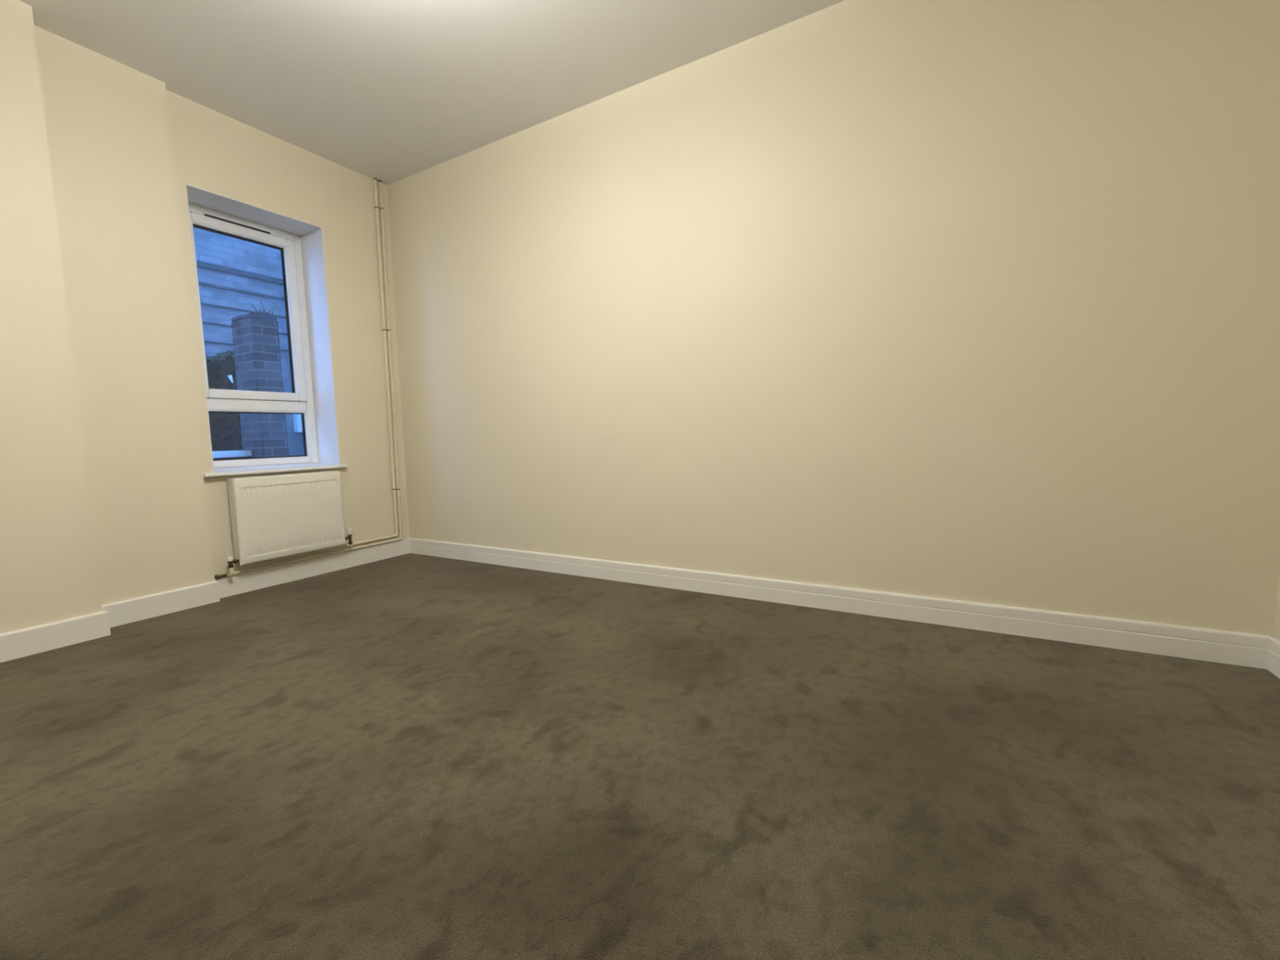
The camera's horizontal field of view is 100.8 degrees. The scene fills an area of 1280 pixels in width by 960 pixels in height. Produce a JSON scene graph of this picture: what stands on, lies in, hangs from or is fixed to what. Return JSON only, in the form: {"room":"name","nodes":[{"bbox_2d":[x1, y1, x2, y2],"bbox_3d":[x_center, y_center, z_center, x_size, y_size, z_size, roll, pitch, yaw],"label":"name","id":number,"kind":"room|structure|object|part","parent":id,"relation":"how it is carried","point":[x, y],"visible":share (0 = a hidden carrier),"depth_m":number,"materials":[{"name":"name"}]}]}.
{"room":"empty bedroom","nodes":[
{"label":"empty bedroom","id":0,"kind":"room"},
{"bbox_2d":[0,0,102,634],"bbox_3d":[-3.123,-0.534,1.425,0.197,2.700,2.185,1,6,30],"label":"wall","id":1,"kind":"structure","parent":0,"point":[49,573],"depth_m":2.23,"materials":[{"name":"beige paint"}]},
{"bbox_2d":[0,537,409,662],"bbox_3d":[-2.572,0.668,2.372,0.175,0.114,3.755,1,6,25],"label":"baseboard","id":2,"kind":"structure","parent":1,"relation":"attached to","point":[20,643],"depth_m":2.73,"materials":[{"name":"white wood"}]},
{"bbox_2d":[34,25,213,604],"bbox_3d":[-2.523,-0.653,2.612,0.061,2.700,0.483,1,6,30],"label":"wall","id":3,"kind":"structure","parent":0,"point":[107,119],"depth_m":2.58,"materials":[{"name":"beige paint"}]},
{"bbox_2d":[165,89,409,578],"bbox_3d":[-2.854,-0.626,2.398,0.300,2.700,4.150,1,6,30],"label":"wall","id":4,"kind":"structure","parent":0,"point":[213,151],"depth_m":3.52,"materials":[{"name":"beige paint"}]},
{"bbox_2d":[185,183,340,472],"bbox_3d":[-2.353,-0.840,3.269,0.300,1.550,0.718,1,6,30],"label":"window reveal","id":5,"kind":"object","parent":4,"relation":"in","point":[311,235],"depth_m":3.53,"materials":[{"name":"white paint"}]},
{"bbox_2d":[188,203,347,477],"bbox_3d":[-2.341,-0.830,3.247,0.343,1.560,0.800,1,6,30],"label":"window","id":6,"kind":"structure","parent":4,"relation":"in","point":[300,401],"depth_m":3.44,"materials":[{"name":"white plastic"}]},
{"bbox_2d":[203,210,271,234],"bbox_3d":[-2.458,-1.572,3.240,0.015,0.027,0.355,1,6,30],"label":"vent","id":7,"kind":"object","parent":6,"relation":"attached to","point":[212,215],"depth_m":3.23,"materials":[{"name":"plastic"}]},
{"bbox_3d":[-2.457,-1.035,3.309,0.058,1.056,0.610,1,6,30],"label":"sash","id":8,"kind":"part","parent":6,"relation":"part of","materials":[{"name":"white plastic"}]},
{"bbox_3d":[-2.306,-0.070,3.304,0.308,0.036,0.800,1,6,30],"label":"sill","id":9,"kind":"part","parent":6,"relation":"part of","materials":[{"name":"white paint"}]},
{"bbox_2d":[226,471,345,565],"bbox_3d":[-2.152,0.211,3.256,0.105,0.494,0.611,1,6,30],"label":"radiator","id":10,"kind":"object","parent":4,"relation":"attached to","point":[273,517],"visible":1,"depth_m":3.18,"materials":[{"name":"metal"}]},
{"bbox_2d":[227,471,338,479],"bbox_3d":[-2.145,-0.032,3.227,0.062,0.005,0.603,1,6,30],"label":"grille","id":11,"kind":"object","parent":10,"relation":"attached to","point":[291,476],"depth_m":3.23,"materials":[{"name":"metal"}]},
{"bbox_2d":[214,180,402,579],"bbox_3d":[-2.089,-0.785,3.355,0.076,2.587,1.206,1,6,30],"label":"pipe","id":12,"kind":"object","parent":4,"relation":"attached to","point":[232,572],"visible":1,"depth_m":3.81,"materials":[{"name":"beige metal"}]},
{"bbox_2d":[226,555,239,568],"bbox_3d":[-2.296,0.457,2.985,0.027,0.068,0.052,1,6,30],"label":"radiator valve","id":13,"kind":"object","parent":12,"relation":"attached to","point":[230,560],"visible":1,"depth_m":2.97,"materials":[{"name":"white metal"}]},
{"bbox_2d":[346,177,398,547],"bbox_3d":[-1.931,-0.833,3.664,0.065,2.555,0.428,1,5,23],"label":"pipe","id":14,"kind":"object","parent":4,"relation":"attached to","point":[376,207],"visible":0.98,"depth_m":3.82,"materials":[{"name":"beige metal"}]},
{"bbox_2d":[345,527,352,544],"bbox_3d":[-1.970,0.378,3.556,0.027,0.117,0.068,1,6,30],"label":"radiator valve","id":15,"kind":"object","parent":14,"relation":"attached to","point":[349,531],"visible":0.94,"depth_m":3.56,"materials":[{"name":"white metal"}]},
{"bbox_2d":[18,0,844,185],"bbox_3d":[-0.836,-2.021,1.102,5.030,0.200,4.150,1,6,30],"label":"ceiling","id":16,"kind":"structure","parent":0,"point":[389,91],"depth_m":2.53,"materials":[{"name":"white paint"}]},
{"bbox_2d":[0,552,1279,959],"bbox_3d":[-0.762,0.842,1.353,5.030,0.150,4.150,1,6,30],"label":"floor","id":17,"kind":"structure","parent":0,"point":[410,756],"depth_m":1.30,"materials":[{"name":"brown carpet"}]},
{"bbox_2d":[386,0,1279,635],"bbox_3d":[0.308,-0.749,2.862,4.730,2.700,0.200,1,6,30],"label":"wall","id":18,"kind":"structure","parent":0,"point":[968,300],"depth_m":2.29,"materials":[{"name":"beige paint"}]},
{"bbox_2d":[408,537,1274,669],"bbox_3d":[0.201,0.546,2.931,4.530,0.114,0.016,1,6,30],"label":"baseboard","id":19,"kind":"structure","parent":18,"relation":"attached to","point":[1236,648],"depth_m":2.34,"materials":[{"name":"white wood"}]},
{"bbox_2d":[1274,564,1279,639],"bbox_3d":[1.250,-0.519,-0.052,0.200,2.700,3.950,1,6,30],"label":"wall","id":20,"kind":"structure","parent":0,"point":[1277,627],"depth_m":1.79,"materials":[{"name":"beige paint"}]},
{"bbox_2d":[1266,635,1279,678],"bbox_3d":[1.240,0.758,0.200,0.016,0.114,3.750,1,6,30],"label":"baseboard","id":21,"kind":"structure","parent":20,"relation":"attached to","point":[1273,655],"depth_m":1.78,"materials":[{"name":"white wood"}]},
{"label":"outside","id":22,"kind":"structure","parent":0,"visible":0},
{"bbox_3d":[-5.303,0.571,7.244,8.700,0.100,14.000,1,6,30],"label":"ground","id":23,"kind":"structure","parent":22,"visible":0},
{"bbox_2d":[205,349,242,451],"bbox_3d":[-4.899,-0.243,4.235,0.807,2.026,3.389,1,6,30],"label":"hedge","id":24,"kind":"object","parent":23,"relation":"on","point":[223,428],"visible":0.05,"depth_m":5.14,"materials":[{"name":"green plant"}]},
{"bbox_2d":[212,450,252,458],"bbox_3d":[-4.208,0.333,3.577,0.220,0.956,2.782,1,6,30],"label":"wall","id":25,"kind":"structure","parent":23,"relation":"on","point":[223,454],"depth_m":4.57,"materials":[{"name":"brick"}]},
{"bbox_2d":[226,374,239,450],"bbox_3d":[-3.898,-0.172,5.132,0.038,1.676,0.047,1,6,30],"label":"garden lamp","id":26,"kind":"object","parent":23,"relation":"on","point":[230,377],"visible":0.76,"depth_m":5.11,"materials":[{"name":"white plastic"}]},
{"bbox_2d":[193,226,304,455],"bbox_3d":[-4.604,-1.850,6.308,0.540,4.850,10.700,1,6,30],"label":"neighbouring house","id":27,"kind":"structure","parent":23,"relation":"on","point":[233,273],"depth_m":6.04,"materials":[{"name":"paint"}]},
{"bbox_3d":[-4.166,-0.742,6.654,0.007,0.260,0.245,1,6,30],"label":"box door","id":28,"kind":"part","parent":27,"relation":"part of","materials":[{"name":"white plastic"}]},
{"bbox_2d":[231,312,288,457],"bbox_3d":[-3.386,-0.383,4.773,0.369,2.130,0.211,1,6,30],"label":"brick pier","id":29,"kind":"structure","parent":23,"relation":"on","point":[255,336],"depth_m":4.64,"materials":[{"name":"grey brick"}]},
{"bbox_2d":[248,300,273,315],"bbox_3d":[-3.318,-1.501,4.657,0.178,0.117,0.156,-3,5,-19],"label":"tuft","id":30,"kind":"object","parent":29,"relation":"on","point":[260,300],"visible":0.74,"depth_m":4.64,"materials":[{"name":"green plant"}]}
]}

